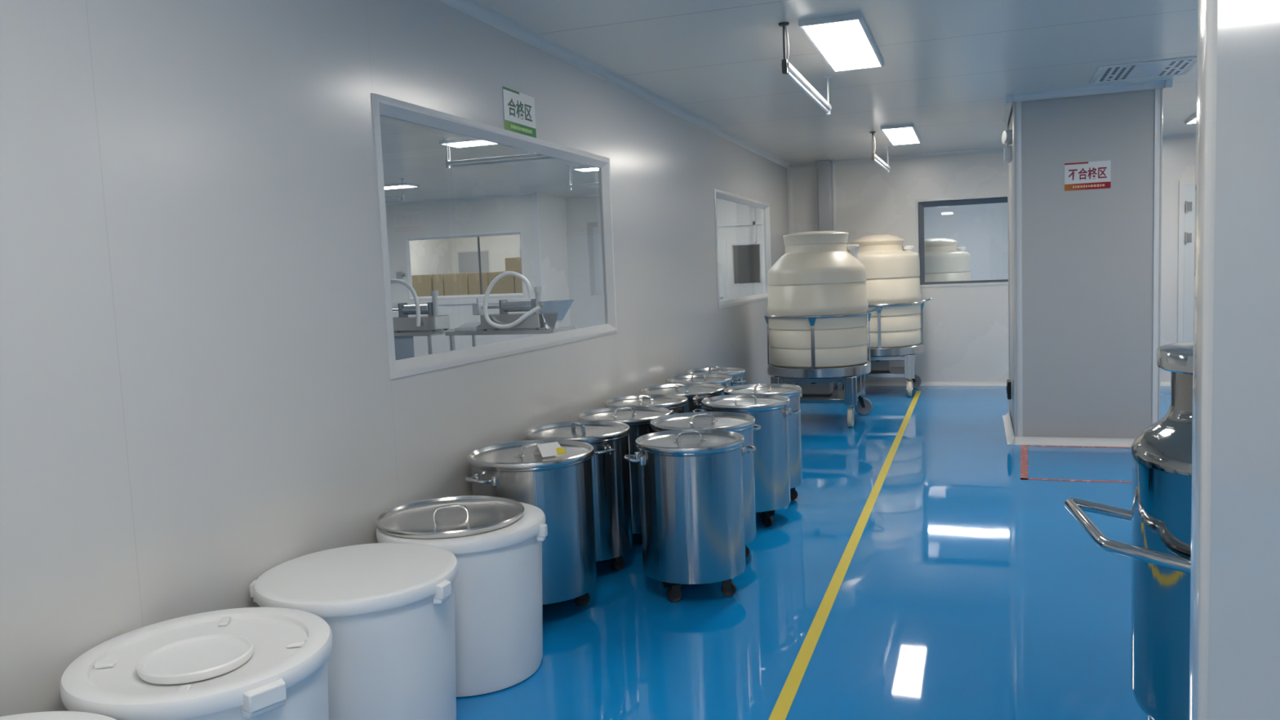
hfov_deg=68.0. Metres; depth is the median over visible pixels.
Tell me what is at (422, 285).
cardboard box
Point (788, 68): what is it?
lamp
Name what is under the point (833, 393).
shelf
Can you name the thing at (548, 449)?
folded card
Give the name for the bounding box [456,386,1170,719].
floor
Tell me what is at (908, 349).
tray
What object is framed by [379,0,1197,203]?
ceiling
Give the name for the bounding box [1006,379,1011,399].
wall socket
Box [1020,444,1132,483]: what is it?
tape
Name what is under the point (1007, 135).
wall lamp
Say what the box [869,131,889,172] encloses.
lamp
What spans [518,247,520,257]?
window
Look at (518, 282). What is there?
cardboard box
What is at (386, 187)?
diffuser
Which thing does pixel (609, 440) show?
drum
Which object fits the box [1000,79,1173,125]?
trim
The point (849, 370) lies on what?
tray
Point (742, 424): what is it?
drum
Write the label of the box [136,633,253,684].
lid
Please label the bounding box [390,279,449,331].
machine
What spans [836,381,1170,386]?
baseboard
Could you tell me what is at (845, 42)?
recessed light
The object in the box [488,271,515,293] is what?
cardboard box
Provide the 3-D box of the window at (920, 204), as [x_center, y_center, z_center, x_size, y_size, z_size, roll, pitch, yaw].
[3.782,-1.368,10.964,1.146,1.028,0.057,0,6,20]
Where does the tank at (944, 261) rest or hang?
on the floor
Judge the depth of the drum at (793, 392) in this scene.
5.87 m
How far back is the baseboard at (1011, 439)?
7.39 m
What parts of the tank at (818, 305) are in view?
leg, leg, lid, cross frame, cross frame, leg, leg, push handle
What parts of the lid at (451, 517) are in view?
handle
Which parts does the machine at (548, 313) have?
control panel, piston rod, plate, plate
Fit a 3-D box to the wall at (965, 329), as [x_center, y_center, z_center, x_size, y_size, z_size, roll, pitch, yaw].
[4.313,-1.054,10.824,5.200,2.700,0.060,0,6,20]
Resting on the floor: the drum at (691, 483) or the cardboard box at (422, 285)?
the drum at (691, 483)
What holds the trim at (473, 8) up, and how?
attached to the wall at (199, 398)
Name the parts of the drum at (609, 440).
lid, lid handle, handle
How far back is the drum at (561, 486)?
3.97 m
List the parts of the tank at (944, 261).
lid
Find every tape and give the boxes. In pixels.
[768,391,920,719]
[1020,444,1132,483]
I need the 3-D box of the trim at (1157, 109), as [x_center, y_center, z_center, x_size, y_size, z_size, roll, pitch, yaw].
[3.633,-0.758,7.893,1.030,2.700,1.430,0,6,20]
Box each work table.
[393,328,455,359]
[444,326,575,351]
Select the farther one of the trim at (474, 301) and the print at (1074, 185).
the trim at (474, 301)
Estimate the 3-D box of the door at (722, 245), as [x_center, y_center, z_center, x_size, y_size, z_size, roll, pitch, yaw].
[0.971,-0.837,14.352,0.740,1.900,0.060,0,6,20]
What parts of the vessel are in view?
push handle, lid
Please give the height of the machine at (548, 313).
0.643 m
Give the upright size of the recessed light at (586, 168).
0.028 m
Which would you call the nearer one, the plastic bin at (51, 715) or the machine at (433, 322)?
the plastic bin at (51, 715)
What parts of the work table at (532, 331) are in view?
leg, leg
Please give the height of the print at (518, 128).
0.020 m
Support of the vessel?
on the floor
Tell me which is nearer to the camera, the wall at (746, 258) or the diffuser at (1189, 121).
the diffuser at (1189, 121)
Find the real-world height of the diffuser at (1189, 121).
0.020 m
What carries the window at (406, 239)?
in the wall at (557, 216)
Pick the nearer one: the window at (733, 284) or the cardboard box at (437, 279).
the window at (733, 284)
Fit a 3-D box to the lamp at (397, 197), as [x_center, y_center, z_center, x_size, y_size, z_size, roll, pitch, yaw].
[-3.351,-2.032,11.525,1.156,0.257,0.062,0,6,20]
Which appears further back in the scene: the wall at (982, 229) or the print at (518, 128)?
the wall at (982, 229)
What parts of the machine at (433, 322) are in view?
plate, plate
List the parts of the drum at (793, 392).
lid handle, lid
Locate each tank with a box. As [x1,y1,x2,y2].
[764,231,880,426]
[837,234,932,396]
[924,238,970,282]
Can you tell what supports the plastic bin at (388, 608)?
on the floor
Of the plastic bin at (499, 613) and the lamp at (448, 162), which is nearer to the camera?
the plastic bin at (499, 613)
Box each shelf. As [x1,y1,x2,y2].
[800,390,844,398]
[867,367,904,373]
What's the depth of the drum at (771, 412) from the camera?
5.31 m
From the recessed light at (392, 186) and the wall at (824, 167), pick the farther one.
the recessed light at (392, 186)
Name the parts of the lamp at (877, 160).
rod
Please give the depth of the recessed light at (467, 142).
8.42 m
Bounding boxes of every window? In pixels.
[371,93,617,379]
[404,230,525,300]
[457,248,490,273]
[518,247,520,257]
[713,188,771,308]
[729,241,762,286]
[915,194,1008,287]
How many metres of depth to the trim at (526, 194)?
14.43 m
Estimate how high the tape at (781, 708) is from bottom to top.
0.002 m
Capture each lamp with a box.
[385,178,404,201]
[443,137,555,168]
[566,164,599,190]
[777,22,831,115]
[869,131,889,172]
[1001,129,1013,163]
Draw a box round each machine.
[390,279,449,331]
[454,271,573,331]
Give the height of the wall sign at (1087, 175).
0.205 m
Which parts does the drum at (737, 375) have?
lid, lid handle, handle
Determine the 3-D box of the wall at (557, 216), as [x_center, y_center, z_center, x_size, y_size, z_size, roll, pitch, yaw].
[-0.904,-1.172,14.457,6.940,2.700,1.160,0,6,20]
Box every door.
[566,233,605,328]
[717,240,728,300]
[1177,179,1195,342]
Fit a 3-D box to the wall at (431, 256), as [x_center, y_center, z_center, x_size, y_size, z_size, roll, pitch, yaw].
[-5.407,-0.783,12.220,0.060,2.700,14.700,0,6,20]
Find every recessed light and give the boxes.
[384,182,419,189]
[439,137,497,147]
[573,165,598,171]
[798,13,884,71]
[880,124,920,145]
[1184,114,1195,124]
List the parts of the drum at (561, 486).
handle, lid handle, lid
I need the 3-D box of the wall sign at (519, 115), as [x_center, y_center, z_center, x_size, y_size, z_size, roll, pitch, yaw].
[-0.599,-1.232,4.742,0.004,0.205,0.345,0,6,20]
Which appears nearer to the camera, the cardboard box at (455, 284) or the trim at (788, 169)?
the trim at (788, 169)
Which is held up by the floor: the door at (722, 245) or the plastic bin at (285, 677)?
the plastic bin at (285, 677)
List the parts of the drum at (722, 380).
lid handle, lid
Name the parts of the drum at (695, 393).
lid, lid handle, handle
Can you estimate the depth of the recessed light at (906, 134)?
9.04 m
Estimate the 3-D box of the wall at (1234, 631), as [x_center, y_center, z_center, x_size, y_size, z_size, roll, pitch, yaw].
[0.865,-0.044,1.314,0.165,2.700,0.097,0,6,20]
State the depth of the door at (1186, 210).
10.20 m
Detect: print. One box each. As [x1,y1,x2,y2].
[511,124,532,133]
[555,447,566,454]
[1072,183,1104,188]
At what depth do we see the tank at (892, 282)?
10.32 m
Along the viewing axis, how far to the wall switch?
14.78 m
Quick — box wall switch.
[395,271,405,279]
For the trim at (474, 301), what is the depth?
14.46 m
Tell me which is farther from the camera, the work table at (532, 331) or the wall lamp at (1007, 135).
the work table at (532, 331)
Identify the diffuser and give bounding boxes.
[384,185,414,189]
[443,140,494,147]
[577,168,598,171]
[1186,118,1195,124]
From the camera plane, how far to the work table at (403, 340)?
10.75 m
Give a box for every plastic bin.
[0,711,116,719]
[59,607,332,719]
[249,542,458,719]
[375,502,547,697]
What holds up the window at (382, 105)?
in the wall at (199, 398)
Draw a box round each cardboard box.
[411,274,433,296]
[431,274,444,296]
[443,272,469,295]
[467,271,488,294]
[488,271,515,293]
[504,257,521,271]
[514,271,522,293]
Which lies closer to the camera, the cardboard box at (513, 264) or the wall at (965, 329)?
the wall at (965, 329)
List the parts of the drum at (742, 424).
lid handle, lid, handle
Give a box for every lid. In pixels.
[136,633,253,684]
[375,495,524,538]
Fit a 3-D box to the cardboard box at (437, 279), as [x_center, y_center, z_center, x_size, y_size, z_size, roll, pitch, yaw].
[-3.316,-1.194,16.154,0.196,0.534,0.452,0,6,20]
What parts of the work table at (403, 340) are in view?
panel, leg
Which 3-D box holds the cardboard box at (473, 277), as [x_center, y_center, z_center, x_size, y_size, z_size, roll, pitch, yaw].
[-2.600,-1.200,15.900,0.356,0.534,0.452,0,6,20]
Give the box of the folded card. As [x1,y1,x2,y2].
[533,441,566,457]
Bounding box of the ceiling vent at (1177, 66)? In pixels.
[1088,56,1196,83]
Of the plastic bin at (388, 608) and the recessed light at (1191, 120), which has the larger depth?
the recessed light at (1191, 120)
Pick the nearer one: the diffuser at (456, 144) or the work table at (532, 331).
the diffuser at (456, 144)
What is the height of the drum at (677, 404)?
0.739 m
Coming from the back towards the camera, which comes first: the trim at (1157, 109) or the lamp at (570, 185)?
the lamp at (570, 185)
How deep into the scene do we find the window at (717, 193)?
9.46 m
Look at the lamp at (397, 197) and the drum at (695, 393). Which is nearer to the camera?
the drum at (695, 393)
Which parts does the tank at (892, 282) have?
lid, cross frame, cross frame, leg, push handle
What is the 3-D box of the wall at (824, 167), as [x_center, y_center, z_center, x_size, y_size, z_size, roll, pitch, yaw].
[2.252,-1.023,11.412,0.160,2.700,0.210,0,6,20]
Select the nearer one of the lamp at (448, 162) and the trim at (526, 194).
the lamp at (448, 162)
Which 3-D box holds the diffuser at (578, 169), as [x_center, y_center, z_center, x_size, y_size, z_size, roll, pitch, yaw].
[-0.142,-2.209,10.795,1.190,0.020,0.280,0,6,20]
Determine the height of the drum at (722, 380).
0.739 m
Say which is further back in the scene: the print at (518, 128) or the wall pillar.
the wall pillar
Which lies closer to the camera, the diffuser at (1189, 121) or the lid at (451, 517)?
the lid at (451, 517)
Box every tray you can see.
[767,360,871,378]
[867,342,923,356]
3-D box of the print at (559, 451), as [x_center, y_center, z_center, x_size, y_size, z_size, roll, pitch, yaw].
[-0.343,0.391,4.085,0.041,0.025,0.029,-6,6,-32]
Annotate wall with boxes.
[0,0,788,716]
[386,192,765,356]
[409,238,452,275]
[449,234,760,283]
[791,137,1195,381]
[817,160,837,387]
[924,202,1008,280]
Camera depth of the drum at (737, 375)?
7.10 m
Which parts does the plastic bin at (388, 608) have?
lid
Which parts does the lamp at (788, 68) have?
rod, rod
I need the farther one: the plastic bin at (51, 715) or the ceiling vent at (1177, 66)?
the ceiling vent at (1177, 66)
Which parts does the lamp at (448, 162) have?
rod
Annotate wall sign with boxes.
[502,86,536,137]
[1064,160,1111,191]
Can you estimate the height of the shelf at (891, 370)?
0.008 m
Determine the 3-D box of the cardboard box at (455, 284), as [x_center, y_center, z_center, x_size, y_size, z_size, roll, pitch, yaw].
[-2.996,-1.197,16.041,0.436,0.534,0.452,0,6,20]
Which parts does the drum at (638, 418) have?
lid handle, lid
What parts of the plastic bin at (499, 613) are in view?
lid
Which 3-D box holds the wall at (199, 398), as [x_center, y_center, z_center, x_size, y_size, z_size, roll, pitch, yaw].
[-0.762,-0.255,4.357,0.060,2.700,15.720,0,6,20]
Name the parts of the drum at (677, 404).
lid, lid handle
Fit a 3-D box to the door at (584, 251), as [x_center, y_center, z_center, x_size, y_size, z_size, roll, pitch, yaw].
[-0.776,-0.921,14.961,0.800,2.100,0.060,0,6,20]
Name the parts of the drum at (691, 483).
handle, lid, lid handle, handle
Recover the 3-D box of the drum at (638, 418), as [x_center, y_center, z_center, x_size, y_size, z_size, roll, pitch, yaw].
[-0.072,0.627,5.183,0.512,0.739,0.512,-1,5,15]
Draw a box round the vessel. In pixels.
[1064,341,1193,719]
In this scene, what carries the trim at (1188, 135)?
attached to the wall at (965, 329)
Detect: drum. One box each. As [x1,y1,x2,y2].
[465,439,596,611]
[525,420,632,570]
[577,405,671,533]
[604,394,688,414]
[623,428,755,602]
[639,382,724,412]
[649,411,760,558]
[665,373,732,395]
[684,366,746,386]
[692,393,800,526]
[723,383,802,499]
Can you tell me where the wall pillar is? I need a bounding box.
[1008,88,1162,438]
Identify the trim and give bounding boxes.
[385,192,599,207]
[391,297,535,306]
[439,0,790,168]
[531,192,764,335]
[786,162,839,384]
[789,133,1195,168]
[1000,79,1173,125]
[1007,88,1163,436]
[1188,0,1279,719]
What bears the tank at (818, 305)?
on the floor
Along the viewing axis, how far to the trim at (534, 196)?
13.99 m
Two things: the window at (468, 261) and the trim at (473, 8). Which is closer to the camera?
the trim at (473, 8)
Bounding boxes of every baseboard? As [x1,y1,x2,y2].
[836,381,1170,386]
[1002,410,1135,447]
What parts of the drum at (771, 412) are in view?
handle, lid handle, lid, handle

